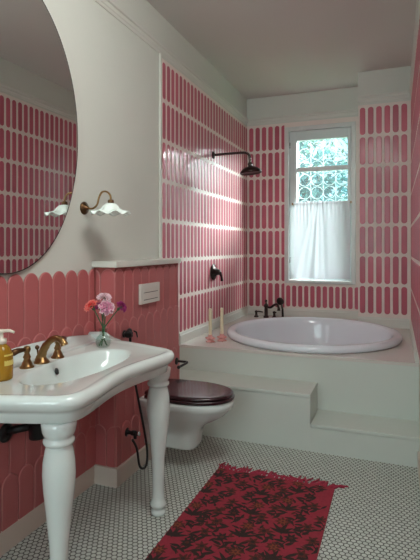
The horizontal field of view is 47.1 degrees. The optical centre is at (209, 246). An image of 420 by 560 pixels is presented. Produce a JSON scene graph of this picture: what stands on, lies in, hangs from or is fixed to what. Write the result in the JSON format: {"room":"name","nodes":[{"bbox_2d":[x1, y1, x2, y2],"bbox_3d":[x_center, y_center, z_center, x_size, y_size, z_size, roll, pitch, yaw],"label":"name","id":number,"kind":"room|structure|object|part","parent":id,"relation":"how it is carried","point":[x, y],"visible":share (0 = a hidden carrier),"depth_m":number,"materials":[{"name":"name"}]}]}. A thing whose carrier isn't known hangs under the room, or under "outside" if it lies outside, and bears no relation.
{"room":"bathroom","nodes":[
{"label":"bathroom","id":0,"kind":"room"},
{"bbox_2d":[0,0,246,532],"bbox_3d":[-0.788,-0.185,2.618,0.205,3.020,6.677,0,0,21],"label":"wall","id":1,"kind":"structure","parent":0,"point":[114,72],"depth_m":3.09,"materials":[{"name":"tile"}]},
{"bbox_2d":[0,0,77,274],"bbox_3d":[-0.892,-0.568,2.102,0.022,1.376,1.000,0,0,21],"label":"wall mirror","id":2,"kind":"object","parent":1,"relation":"attached to","point":[39,125],"visible":1,"depth_m":2.25,"materials":[{"name":"grey mirror"}]},
{"bbox_2d":[0,444,150,556],"bbox_3d":[-1.018,1.272,1.567,0.172,0.105,4.091,0,0,21],"label":"baseboard","id":3,"kind":"structure","parent":1,"relation":"attached to","point":[10,537],"depth_m":2.61,"materials":[{"name":"paint"}]},
{"bbox_2d":[80,190,130,215],"bbox_3d":[-0.561,-0.238,2.598,0.283,0.135,0.222,0,0,21],"label":"wall sconce","id":4,"kind":"object","parent":1,"relation":"attached to","point":[111,208],"visible":1,"depth_m":2.58,"materials":[{"name":"white glass"}]},
{"bbox_3d":[-0.601,-0.255,2.614,0.158,0.101,0.011,0,0,21],"label":"arm","id":5,"kind":"part","parent":4,"relation":"part of","materials":[{"name":"gold metal"}]},
{"bbox_3d":[-0.532,-0.203,2.587,0.210,0.065,0.210,0,0,44],"label":"lamp shade","id":6,"kind":"part","parent":4,"relation":"part of","materials":[{"name":"white glass"}]},
{"bbox_2d":[159,53,161,257],"bbox_3d":[-0.359,-0.660,3.490,0.016,1.479,0.020,0,0,21],"label":"trim","id":7,"kind":"structure","parent":1,"relation":"attached to","point":[160,54],"depth_m":3.48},
{"bbox_2d":[94,0,248,124],"bbox_3d":[-0.704,-1.433,2.585,0.026,0.065,6.317,0,0,21],"label":"trim","id":8,"kind":"structure","parent":1,"relation":"attached to","point":[110,6],"depth_m":3.52,"materials":[{"name":"white paint"}]},
{"bbox_2d":[179,306,247,343],"bbox_3d":[0.095,0.720,4.661,0.022,0.090,1.869,0,0,21],"label":"trim","id":9,"kind":"structure","parent":1,"relation":"attached to","point":[194,332],"depth_m":4.33,"materials":[{"name":"white tile"}]},
{"bbox_2d":[210,264,222,280],"bbox_3d":[0.075,0.237,4.471,0.094,0.159,0.150,0,0,21],"label":"shower valve","id":10,"kind":"object","parent":1,"relation":"attached to","point":[214,272],"visible":1,"depth_m":4.45,"materials":[{"name":"brown metal"}]},
{"bbox_2d":[212,151,261,175],"bbox_3d":[0.245,-0.773,4.405,0.462,0.234,0.196,0,0,21],"label":"shower","id":11,"kind":"object","parent":1,"relation":"attached to","point":[250,170],"visible":1,"depth_m":4.35,"materials":[{"name":"brown metal"}]},
{"bbox_3d":[0.206,-0.815,4.420,0.362,0.111,0.023,0,0,21],"label":"arm","id":12,"kind":"part","parent":11,"relation":"part of","materials":[{"name":"brown metal"}]},
{"bbox_2d":[94,263,179,467],"bbox_3d":[-0.440,0.720,3.084,0.159,1.210,0.845,0,0,21],"label":"wall","id":13,"kind":"structure","parent":0,"point":[156,323],"depth_m":2.83,"materials":[{"name":"pink tile"}]},
{"bbox_2d":[125,428,140,438],"bbox_3d":[-0.442,1.065,2.756,0.097,0.056,0.051,0,0,21],"label":"angle valve","id":14,"kind":"object","parent":13,"relation":"attached to","point":[134,433],"visible":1,"depth_m":2.75,"materials":[{"name":"black metal"}]},
{"bbox_2d":[122,328,147,469],"bbox_3d":[-0.435,0.880,2.777,0.076,0.845,0.230,0,0,21],"label":"bidet sprayer","id":15,"kind":"object","parent":13,"relation":"hanging from","point":[128,333],"visible":0.91,"depth_m":2.78,"materials":[{"name":"black metal"}]},
{"bbox_2d":[92,258,180,267],"bbox_3d":[-0.437,0.098,3.083,0.165,0.034,0.857,0,0,21],"label":"trim","id":16,"kind":"structure","parent":13,"relation":"on","point":[155,261],"depth_m":2.88,"materials":[{"name":"white stone"}]},
{"bbox_2d":[139,282,159,304],"bbox_3d":[-0.379,0.288,3.029,0.020,0.122,0.246,0,0,21],"label":"flush plate","id":17,"kind":"object","parent":13,"relation":"attached to","point":[148,292],"visible":1,"depth_m":3.01,"materials":[{"name":"grey plastic"}]},
{"bbox_2d":[175,357,187,368],"bbox_3d":[-0.217,0.805,3.335,0.105,0.052,0.166,0,0,21],"label":"toilet roll holder","id":18,"kind":"object","parent":13,"relation":"attached to","point":[177,360],"visible":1,"depth_m":3.38,"materials":[{"name":"black metal"}]},
{"bbox_2d":[139,379,234,449],"bbox_3d":[-0.116,1.034,2.939,0.544,0.346,0.374,0,0,21],"label":"toilet","id":19,"kind":"object","parent":13,"relation":"attached to","point":[194,404],"visible":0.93,"depth_m":2.83,"materials":[{"name":"white ceramic"}]},
{"bbox_3d":[-0.098,0.895,2.932,0.506,0.023,0.374,0,0,21],"label":"seat","id":20,"kind":"part","parent":19,"relation":"part of","materials":[{"name":"brown wood"}]},
{"bbox_3d":[-0.101,0.872,2.933,0.499,0.021,0.366,0,0,21],"label":"lid","id":21,"kind":"part","parent":19,"relation":"part of","materials":[{"name":"brown wood"}]},
{"bbox_2d":[0,435,419,559],"bbox_3d":[0.096,1.399,2.277,2.100,0.151,6.677,0,0,21],"label":"floor","id":22,"kind":"structure","parent":0,"point":[376,517],"depth_m":2.48,"materials":[{"name":"tile"}]},
{"bbox_2d":[0,331,173,559],"bbox_3d":[-0.575,0.885,2.085,0.594,0.879,1.082,0,0,21],"label":"sink","id":23,"kind":"object","parent":22,"relation":"on","point":[54,395],"visible":0.98,"depth_m":1.86,"materials":[{"name":"white ceramic"}]},
{"bbox_2d":[0,329,14,381],"bbox_3d":[-0.801,0.412,1.853,0.085,0.193,0.085,0,0,-44],"label":"soap bottle","id":24,"kind":"object","parent":23,"relation":"on","point":[6,354],"visible":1,"depth_m":1.83,"materials":[{"name":"yellow plastic"}]},
{"bbox_2d":[0,423,43,442],"bbox_3d":[-0.726,0.755,2.105,0.362,0.184,0.090,0,0,-4],"label":"trap","id":25,"kind":"object","parent":23,"relation":"attached to","point":[6,430],"visible":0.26,"depth_m":2.08,"materials":[{"name":"black metal"}]},
{"bbox_3d":[-0.845,0.805,2.102,0.143,0.084,0.070,0,0,-17],"label":"waste arm","id":26,"kind":"part","parent":25,"relation":"part of","materials":[{"name":"black metal"}]},
{"bbox_2d":[28,424,43,440],"bbox_3d":[-0.756,0.787,2.109,0.080,0.105,0.079,0,0,21],"label":"cup","id":27,"kind":"object","parent":25,"relation":"on","point":[35,434],"depth_m":2.08,"materials":[{"name":"black metal"}]},
{"bbox_2d":[12,335,67,368],"bbox_3d":[-0.690,0.446,2.110,0.172,0.127,0.353,0,0,21],"label":"faucet","id":28,"kind":"object","parent":23,"relation":"on","point":[60,341],"visible":1,"depth_m":2.09,"materials":[{"name":"gold metal"}]},
{"bbox_3d":[-0.794,0.434,2.003,0.028,0.031,0.079,0,0,32],"label":"lever","id":29,"kind":"part","parent":28,"relation":"part of","materials":[{"name":"gold metal"}]},
{"bbox_3d":[-0.773,0.464,2.037,0.060,0.092,0.060,0,0,21],"label":"handle","id":30,"kind":"part","parent":28,"relation":"part of","materials":[{"name":"gold metal"}]},
{"bbox_3d":[-0.693,0.446,2.102,0.172,0.127,0.068,0,0,21],"label":"spout","id":31,"kind":"part","parent":28,"relation":"part of","materials":[{"name":"gold metal"}]},
{"bbox_3d":[-0.702,0.464,2.222,0.060,0.092,0.060,0,0,21],"label":"handle","id":32,"kind":"part","parent":28,"relation":"part of","materials":[{"name":"gold metal"}]},
{"bbox_3d":[-0.529,0.964,1.690,0.124,0.723,0.124,0,0,21],"label":"leg","id":33,"kind":"part","parent":23,"relation":"part of","materials":[{"name":"white ceramic"}]},
{"bbox_2d":[0,331,173,423],"bbox_3d":[-0.575,0.556,2.085,0.594,0.221,1.082,0,0,21],"label":"basin","id":34,"kind":"object","parent":23,"relation":"in","point":[65,390],"depth_m":2.01,"materials":[{"name":"white ceramic"}]},
{"bbox_3d":[-0.257,0.964,2.395,0.124,0.723,0.124,0,0,21],"label":"leg","id":35,"kind":"part","parent":23,"relation":"part of","materials":[{"name":"white ceramic"}]},
{"bbox_3d":[-0.541,0.461,2.444,0.079,0.094,0.075,0,0,21],"label":"glass vase","id":36,"kind":"object","parent":23,"relation":"on","visible":0},
{"bbox_2d":[83,299,104,343],"bbox_3d":[-0.592,0.382,2.428,0.097,0.235,0.077,0,0,21],"label":"carnation","id":37,"kind":"object","parent":36,"relation":"in","point":[89,305],"visible":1,"depth_m":2.43,"materials":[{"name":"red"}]},
{"bbox_3d":[-0.562,0.406,2.443,0.057,0.187,0.010,0,0,-5],"label":"stem","id":38,"kind":"part","parent":37,"relation":"part of","materials":[{"name":"green plant"}]},
{"bbox_2d":[95,302,103,345],"bbox_3d":[-0.557,0.389,2.441,0.054,0.220,0.052,0,0,21],"label":"carnation","id":39,"kind":"object","parent":36,"relation":"in","point":[97,307],"visible":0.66,"depth_m":2.44,"materials":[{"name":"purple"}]},
{"bbox_2d":[96,293,111,338],"bbox_3d":[-0.542,0.367,2.473,0.081,0.265,0.083,0,0,21],"label":"carnation","id":40,"kind":"object","parent":36,"relation":"in","point":[100,296],"visible":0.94,"depth_m":2.46,"materials":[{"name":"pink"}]},
{"bbox_2d":[98,299,114,345],"bbox_3d":[-0.519,0.381,2.419,0.083,0.237,0.065,0,0,-2],"label":"carnation","id":41,"kind":"object","parent":36,"relation":"in","point":[107,309],"visible":1,"depth_m":2.42,"materials":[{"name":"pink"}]},
{"bbox_2d":[102,301,126,345],"bbox_3d":[-0.482,0.388,2.460,0.128,0.223,0.059,0,0,-37],"label":"carnation","id":42,"kind":"object","parent":36,"relation":"in","point":[120,303],"visible":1,"depth_m":2.47,"materials":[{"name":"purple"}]},
{"bbox_3d":[-0.507,0.409,2.458,0.089,0.181,0.022,0,0,-28],"label":"stem","id":43,"kind":"part","parent":42,"relation":"part of","materials":[{"name":"green plant"}]},
{"bbox_2d":[145,462,348,559],"bbox_3d":[0.144,1.315,2.108,0.763,0.017,1.536,0,0,21],"label":"rug","id":44,"kind":"object","parent":22,"relation":"on","point":[241,514],"visible":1,"depth_m":2.32,"materials":[{"name":"red fabric"}]},
{"bbox_2d":[180,369,317,450],"bbox_3d":[0.199,1.140,3.455,1.084,0.370,0.304,0,0,21],"label":"step","id":45,"kind":"structure","parent":22,"relation":"on","point":[265,410],"depth_m":3.25,"materials":[{"name":"white paint"}]},
{"bbox_2d":[179,314,418,420],"bbox_3d":[0.896,1.045,4.349,1.740,0.560,1.875,0,0,21],"label":"tub deck","id":46,"kind":"object","parent":22,"relation":"on","point":[382,383],"visible":0.42,"depth_m":3.38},
{"bbox_2d":[205,334,214,342],"bbox_3d":[0.002,0.736,3.885,0.088,0.058,0.076,0,0,21],"label":"candle holder","id":47,"kind":"object","parent":46,"relation":"on","point":[209,338],"visible":1,"depth_m":3.86,"materials":[{"name":"pink glass"}]},
{"bbox_2d":[209,308,211,334],"bbox_3d":[0.002,0.608,3.885,0.027,0.242,0.027,0,0,21],"label":"taper candle","id":48,"kind":"object","parent":47,"relation":"in","point":[210,309],"visible":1,"depth_m":3.87,"materials":[{"name":"beige wax"}]},
{"bbox_2d":[217,334,226,341],"bbox_3d":[0.097,0.736,3.929,0.088,0.058,0.076,0,0,21],"label":"candle holder","id":49,"kind":"object","parent":46,"relation":"on","point":[221,337],"visible":1,"depth_m":3.91,"materials":[{"name":"pink glass"}]},
{"bbox_2d":[220,308,223,333],"bbox_3d":[0.097,0.608,3.929,0.027,0.242,0.027,0,0,21],"label":"taper candle","id":50,"kind":"object","parent":49,"relation":"in","point":[221,309],"visible":1,"depth_m":3.92,"materials":[{"name":"beige wax"}]},
{"bbox_2d":[263,300,279,317],"bbox_3d":[0.668,0.667,5.175,0.223,0.195,0.060,0,0,44],"label":"tub filler","id":51,"kind":"object","parent":46,"relation":"on","point":[266,306],"visible":1,"depth_m":5.21,"materials":[{"name":"brown metal"}]},
{"bbox_2d":[277,297,283,316],"bbox_3d":[0.757,0.651,5.159,0.091,0.227,0.057,0,0,21],"label":"shower","id":52,"kind":"object","parent":46,"relation":"on","point":[280,301],"visible":0.88,"depth_m":5.14,"materials":[{"name":"brown metal"}]},
{"bbox_2d":[227,317,402,353],"bbox_3d":[0.879,0.951,4.168,1.460,0.489,1.496,0,0,21],"label":"bathtub","id":53,"kind":"object","parent":46,"relation":"in","point":[316,335],"visible":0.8,"depth_m":4.59,"materials":[{"name":"white ceramic"}]},
{"bbox_2d":[310,409,419,466],"bbox_3d":[1.010,1.234,3.142,0.658,0.181,0.304,0,0,21],"label":"step","id":54,"kind":"structure","parent":22,"relation":"on","point":[367,437],"depth_m":3.04,"materials":[{"name":"white paint"}]},
{"bbox_2d":[147,0,416,98],"bbox_3d":[0.096,-1.770,2.277,2.100,0.150,6.677,0,0,21],"label":"ceiling","id":55,"kind":"structure","parent":0,"point":[263,48],"depth_m":3.88,"materials":[{"name":"paint"}]},
{"bbox_2d":[247,87,357,310],"bbox_3d":[1.264,-0.185,5.302,1.740,3.020,0.191,0,0,21],"label":"wall","id":56,"kind":"structure","parent":0,"point":[266,141],"depth_m":5.40,"materials":[{"name":"tile"}]},
{"bbox_2d":[248,306,357,319],"bbox_3d":[1.014,0.720,5.296,1.235,0.090,0.022,0,0,21],"label":"trim","id":57,"kind":"structure","parent":56,"relation":"attached to","point":[340,314],"depth_m":5.26,"materials":[{"name":"white tile"}]},
{"bbox_2d":[248,108,357,124],"bbox_3d":[1.015,-1.433,5.293,1.231,0.065,0.026,0,0,21],"label":"trim","id":58,"kind":"structure","parent":56,"relation":"attached to","point":[345,112],"depth_m":5.28,"materials":[{"name":"white paint"}]},
{"bbox_2d":[285,121,355,284],"bbox_3d":[1.199,-0.465,5.263,0.758,1.724,0.110,0,0,21],"label":"window","id":59,"kind":"structure","parent":56,"relation":"in","point":[293,135],"depth_m":5.28,"materials":[{"name":"wood"}]},
{"bbox_2d":[299,146,347,201],"bbox_3d":[1.236,-0.440,5.356,0.710,1.586,0.016,0,0,21],"label":"window grille","id":60,"kind":"object","parent":56,"relation":"in","point":[339,146],"visible":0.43,"depth_m":5.35,"materials":[{"name":"white metal"}]},
{"bbox_2d":[358,66,410,319],"bbox_3d":[1.740,-0.185,4.791,0.483,3.020,0.443,0,0,21],"label":"wall pier","id":61,"kind":"object","parent":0,"point":[384,126],"visible":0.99,"depth_m":4.59,"materials":[{"name":"tile"}]},
{"bbox_2d":[358,90,408,102],"bbox_3d":[1.647,-1.433,4.587,0.457,0.065,0.026,0,0,21],"label":"trim","id":62,"kind":"structure","parent":61,"relation":"attached to","point":[399,94],"depth_m":4.58,"materials":[{"name":"white paint"}]},
{"bbox_2d":[358,316,409,328],"bbox_3d":[1.652,0.713,4.592,0.461,0.105,0.012,0,0,21],"label":"trim","id":63,"kind":"structure","parent":61,"relation":"attached to","point":[389,322],"depth_m":4.57,"materials":[{"name":"white tile"}]},
{"bbox_2d":[411,18,419,426],"bbox_3d":[0.987,-0.185,1.933,0.191,3.020,6.677,0,0,21],"label":"wall","id":64,"kind":"structure","parent":0,"point":[415,98],"depth_m":3.28,"materials":[{"name":"paint"}]},
{"bbox_2d":[409,0,419,95],"bbox_3d":[0.818,-1.433,1.766,0.026,0.065,5.885,0,0,21],"label":"trim","id":65,"kind":"structure","parent":64,"relation":"attached to","point":[417,15],"depth_m":3.38,"materials":[{"name":"white paint"}]},
{"bbox_2d":[410,320,418,362],"bbox_3d":[1.620,0.720,3.841,0.022,0.090,1.437,0,0,21],"label":"trim","id":66,"kind":"structure","parent":64,"relation":"attached to","point":[415,351],"depth_m":3.48,"materials":[{"name":"white tile"}]},
{"bbox_2d":[418,451,419,487],"bbox_3d":[0.516,1.272,0.975,0.020,0.105,4.091,0,0,21],"label":"baseboard","id":67,"kind":"structure","parent":64,"relation":"attached to","point":[418,451],"depth_m":2.76,"materials":[{"name":"paint"}]},
{"bbox_3d":[1.207,-0.475,5.226,0.636,0.024,0.038,0,0,21],"label":"curtain rod","id":68,"kind":"object","parent":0,"visible":0},
{"bbox_2d":[294,200,349,278],"bbox_3d":[1.203,-0.072,5.206,0.600,0.841,0.028,0,0,21],"label":"cafe curtain","id":69,"kind":"object","parent":68,"relation":"hanging from","point":[321,228],"visible":1,"depth_m":5.19,"materials":[{"name":"fabric"}]},
{"label":"outside","id":70,"kind":"structure","parent":0,"visible":0},
{"bbox_3d":[2.953,1.385,9.320,14.000,0.080,8.483,0,0,21],"label":"ground","id":71,"kind":"structure","parent":70,"visible":0},
{"bbox_2d":[298,142,347,201],"bbox_3d":[1.426,-0.112,7.275,2.021,2.920,1.454,0,0,21],"label":"tree","id":72,"kind":"object","parent":71,"relation":"on","point":[317,192],"visible":0.13,"depth_m":7.04,"materials":[{"name":"green plant"}]},
{"bbox_2d":[298,138,347,196],"bbox_3d":[1.636,-1.054,10.301,3.196,4.803,2.283,0,0,21],"label":"tree","id":73,"kind":"object","parent":71,"relation":"on","point":[307,143],"visible":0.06,"depth_m":10.00,"materials":[{"name":"green plant"}]}
]}

